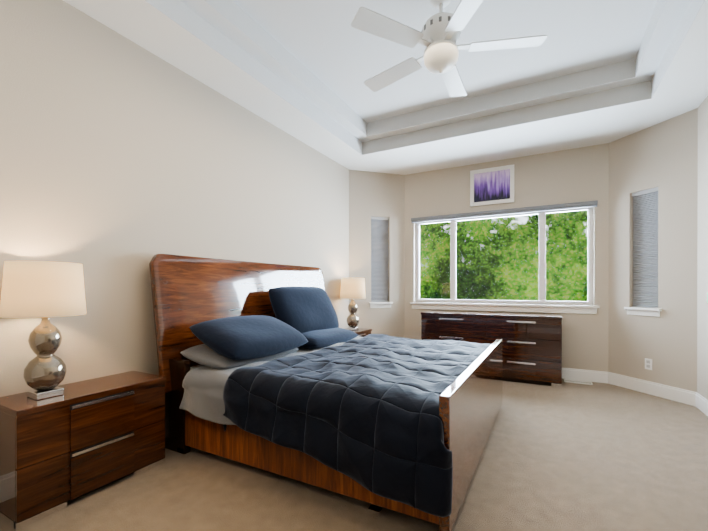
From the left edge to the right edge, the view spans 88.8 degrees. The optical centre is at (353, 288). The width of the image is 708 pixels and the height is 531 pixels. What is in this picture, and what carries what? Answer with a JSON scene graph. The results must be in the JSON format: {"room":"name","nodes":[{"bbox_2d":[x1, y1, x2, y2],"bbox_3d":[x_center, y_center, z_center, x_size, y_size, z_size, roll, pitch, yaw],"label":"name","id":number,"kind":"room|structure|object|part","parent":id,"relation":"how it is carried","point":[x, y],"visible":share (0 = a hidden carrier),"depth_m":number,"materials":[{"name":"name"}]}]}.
{"room":"bedroom","nodes":[
{"label":"bedroom","id":0,"kind":"room"},
{"bbox_2d":[0,0,348,396],"bbox_3d":[-1.395,-0.547,2.845,0.150,3.300,5.540,0,0,28],"label":"wall","id":1,"kind":"structure","parent":0,"point":[124,160],"depth_m":2.42,"materials":[{"name":"beige paint"}]},
{"bbox_2d":[0,379,707,530],"bbox_3d":[0.455,1.165,2.199,4.325,0.120,6.510,0,0,28],"label":"floor","id":2,"kind":"structure","parent":0,"point":[595,456],"depth_m":2.02,"materials":[{"name":"carpet"}]},
{"bbox_2d":[0,371,166,529],"bbox_3d":[-1.516,0.831,2.053,0.358,0.548,0.735,0,0,28],"label":"nightstand","id":3,"kind":"object","parent":2,"relation":"on","point":[75,440],"visible":1,"depth_m":1.86,"materials":[{"name":"brown wood"}]},
{"bbox_2d":[0,261,85,399],"bbox_3d":[-1.603,0.207,1.880,0.343,0.700,0.343,0,0,28],"label":"lamp","id":4,"kind":"object","parent":3,"relation":"on","point":[45,290],"visible":1,"depth_m":1.80,"materials":[{"name":"beige fabric"}]},
{"bbox_3d":[-1.603,0.002,1.880,0.343,0.270,0.343,0,0,28],"label":"lamp shade","id":5,"kind":"part","parent":4,"relation":"part of","materials":[{"name":"beige fabric"}]},
{"bbox_2d":[149,254,502,530],"bbox_3d":[-0.028,0.426,2.951,2.123,1.352,2.214,0,0,28],"label":"bed","id":6,"kind":"object","parent":2,"relation":"on","point":[273,368],"visible":1,"depth_m":2.20,"materials":[{"name":"blue fabric"}]},
{"bbox_3d":[-0.862,0.227,3.400,0.227,0.955,2.123,0,0,28],"label":"headboard","id":7,"kind":"part","parent":6,"relation":"part of","materials":[{"name":"brown wood"}]},
{"bbox_2d":[180,344,298,368],"bbox_3d":[-0.842,0.480,2.788,0.495,0.164,0.900,0,0,28],"label":"pillow","id":8,"kind":"object","parent":6,"relation":"on","point":[195,356],"depth_m":2.44,"materials":[{"name":"grey fabric"}]},
{"bbox_2d":[189,315,307,359],"bbox_3d":[-0.770,0.357,2.795,0.501,0.283,0.920,0,0,28],"label":"pillow","id":9,"kind":"object","parent":6,"relation":"on","point":[253,337],"depth_m":2.56,"materials":[{"name":"blue fabric"}]},
{"bbox_2d":[179,336,362,424],"bbox_3d":[-0.357,0.677,3.136,0.652,0.333,2.189,0,0,28],"label":"sheet","id":10,"kind":"object","parent":6,"relation":"on","point":[213,394],"depth_m":2.28,"materials":[{"name":"grey fabric"}]},
{"bbox_2d":[269,287,338,332],"bbox_3d":[-0.477,0.211,3.636,0.345,0.477,0.919,0,0,28],"label":"pillow","id":11,"kind":"object","parent":6,"relation":"on","point":[306,309],"depth_m":3.48,"materials":[{"name":"blue fabric"}]},
{"bbox_2d":[299,328,357,348],"bbox_3d":[-0.334,0.477,3.605,0.498,0.160,0.900,0,0,28],"label":"pillow","id":12,"kind":"object","parent":6,"relation":"on","point":[318,338],"depth_m":3.39,"materials":[{"name":"blue fabric"}]},
{"bbox_2d":[223,334,490,516],"bbox_3d":[0.312,0.716,2.771,1.362,0.485,2.220,0,0,28],"label":"comforter","id":13,"kind":"object","parent":6,"relation":"on","point":[407,421],"depth_m":1.88,"materials":[{"name":"blue fabric"}]},
{"bbox_3d":[0.874,0.769,2.467,0.047,0.610,2.040,0,0,28],"label":"footboard","id":14,"kind":"part","parent":6,"relation":"part of","materials":[{"name":"brown wood"}]},
{"bbox_2d":[345,328,371,336],"bbox_3d":[-0.082,0.824,4.717,0.358,0.548,0.735,0,0,28],"label":"nightstand","id":15,"kind":"object","parent":2,"relation":"on","point":[362,332],"visible":0.06,"depth_m":4.76,"materials":[{"name":"brown wood"}]},
{"bbox_2d":[340,277,365,330],"bbox_3d":[-0.015,0.200,4.830,0.343,0.700,0.343,0,0,28],"label":"lamp","id":16,"kind":"object","parent":15,"relation":"on","point":[352,288],"visible":1,"depth_m":4.72,"materials":[{"name":"beige fabric"}]},
{"bbox_3d":[-0.015,-0.005,4.829,0.343,0.270,0.343,0,0,28],"label":"lamp shade","id":17,"kind":"part","parent":16,"relation":"part of","materials":[{"name":"beige fabric"}]},
{"bbox_2d":[421,310,561,387],"bbox_3d":[1.695,0.704,4.569,1.608,0.790,0.509,0,0,28],"label":"dresser","id":18,"kind":"object","parent":2,"relation":"on","point":[532,348],"visible":0.67,"depth_m":4.21,"materials":[{"name":"brown wood"}]},
{"bbox_2d":[564,379,592,384],"bbox_3d":[2.627,1.093,4.244,0.280,0.012,0.110,0,0,28],"label":"floor vent","id":19,"kind":"object","parent":2,"relation":"in","point":[578,382],"visible":1,"depth_m":4.24,"materials":[{"name":"white"}]},
{"bbox_2d":[349,170,404,337],"bbox_3d":[0.319,-0.553,5.339,1.103,3.300,0.150,0,0,-17],"label":"wall","id":20,"kind":"structure","parent":0,"point":[375,194],"depth_m":5.27,"materials":[{"name":"beige paint"}]},
{"bbox_2d":[371,216,388,301],"bbox_3d":[0.374,-0.429,5.325,0.282,1.248,0.032,0,0,-17],"label":"window blind","id":21,"kind":"object","parent":20,"relation":"attached to","point":[379,259],"visible":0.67,"depth_m":5.32,"materials":[{"name":"grey fabric"}]},
{"bbox_2d":[369,302,392,307],"bbox_3d":[0.382,0.239,5.300,0.360,0.085,0.105,0,0,-17],"label":"sill","id":22,"kind":"structure","parent":20,"relation":"attached to","point":[380,304],"depth_m":5.26,"materials":[{"name":"white"}]},
{"bbox_2d":[63,0,707,174],"bbox_3d":[0.455,-2.015,2.192,4.325,0.660,6.510,0,0,28],"label":"ceiling","id":23,"kind":"structure","parent":0,"point":[586,73],"depth_m":3.15,"materials":[{"name":"white paint"}]},
{"bbox_2d":[351,0,546,96],"bbox_3d":[0.611,-1.742,2.519,1.297,0.528,1.249,0,0,28],"label":"fan","id":24,"kind":"object","parent":23,"relation":"hanging from","point":[438,36],"visible":1,"depth_m":2.39,"materials":[{"name":"white plastic"}]},
{"bbox_3d":[0.596,-1.546,2.480,0.232,0.136,0.232,0,0,28],"label":"lamp shade","id":25,"kind":"part","parent":24,"relation":"part of","materials":[{"name":"white glass"}]},
{"bbox_3d":[0.596,-1.810,2.480,0.262,0.392,0.260,0,0,28],"label":"motor","id":26,"kind":"part","parent":24,"relation":"part of","materials":[{"name":"white metal"}]},
{"bbox_2d":[405,143,608,371],"bbox_3d":[1.892,-0.552,4.863,2.745,3.300,0.150,0,0,28],"label":"wall","id":27,"kind":"structure","parent":0,"point":[581,174],"depth_m":4.46,"materials":[{"name":"beige paint"}]},
{"bbox_2d":[470,164,513,206],"bbox_3d":[1.825,-1.359,4.796,0.550,0.485,0.028,0,0,28],"label":"picture","id":28,"kind":"object","parent":27,"relation":"attached to","point":[491,186],"visible":0.98,"depth_m":4.79,"materials":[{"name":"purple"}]},
{"bbox_2d":[415,207,593,304],"bbox_3d":[1.903,-0.402,4.880,2.220,1.200,0.050,0,0,28],"label":"window","id":29,"kind":"structure","parent":27,"relation":"in","point":[542,257],"depth_m":4.72,"materials":[{"name":"white plastic"}]},
{"bbox_2d":[411,200,597,222],"bbox_3d":[1.847,-0.999,4.773,2.280,0.065,0.050,0,0,28],"label":"blind rail","id":30,"kind":"object","parent":27,"relation":"attached to","point":[585,204],"visible":0.98,"depth_m":4.66,"materials":[{"name":"grey metal"}]},
{"bbox_2d":[410,302,599,313],"bbox_3d":[1.865,0.248,4.811,2.320,0.100,0.110,0,0,28],"label":"sill","id":31,"kind":"structure","parent":27,"relation":"attached to","point":[577,309],"depth_m":4.69,"materials":[{"name":"white"}]},
{"bbox_2d":[608,108,697,391],"bbox_3d":[3.155,-0.549,3.812,0.150,3.300,1.103,0,0,-17],"label":"wall","id":32,"kind":"structure","parent":0,"point":[662,156],"depth_m":3.67,"materials":[{"name":"beige paint"}]},
{"bbox_2d":[562,368,707,415],"bbox_3d":[0.455,1.037,2.199,3.725,0.135,5.910,0,0,28],"label":"baseboard","id":33,"kind":"structure","parent":32,"relation":"attached to","point":[693,398],"depth_m":3.84,"materials":[{"name":"white"}]},
{"bbox_2d":[624,307,661,316],"bbox_3d":[3.086,0.243,3.844,0.105,0.085,0.360,0,0,-17],"label":"sill","id":34,"kind":"structure","parent":32,"relation":"attached to","point":[642,311],"depth_m":3.81,"materials":[{"name":"white"}]},
{"bbox_2d":[632,187,657,307],"bbox_3d":[3.113,-0.426,3.850,0.032,1.248,0.282,0,0,-17],"label":"window blind","id":35,"kind":"object","parent":32,"relation":"attached to","point":[645,249],"visible":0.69,"depth_m":3.86,"materials":[{"name":"grey fabric"}]},
{"bbox_2d":[645,358,651,369],"bbox_3d":[3.081,0.788,3.785,0.009,0.115,0.072,0,0,-17],"label":"electrical outlet","id":36,"kind":"object","parent":32,"relation":"attached to","point":[648,364],"visible":1,"depth_m":3.78,"materials":[{"name":"white plastic"}]},
{"bbox_2d":[697,96,707,399],"bbox_3d":[2.017,-0.542,1.008,0.150,3.300,5.540,0,0,28],"label":"wall","id":37,"kind":"structure","parent":0,"point":[702,318],"depth_m":3.27,"materials":[{"name":"beige paint"}]},
{"label":"outside","id":38,"kind":"structure","parent":0,"visible":0},
{"bbox_2d":[420,210,587,300],"bbox_3d":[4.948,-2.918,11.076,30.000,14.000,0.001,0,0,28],"label":"trees","id":39,"kind":"object","parent":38,"point":[474,245],"depth_m":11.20,"materials":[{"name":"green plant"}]}
]}

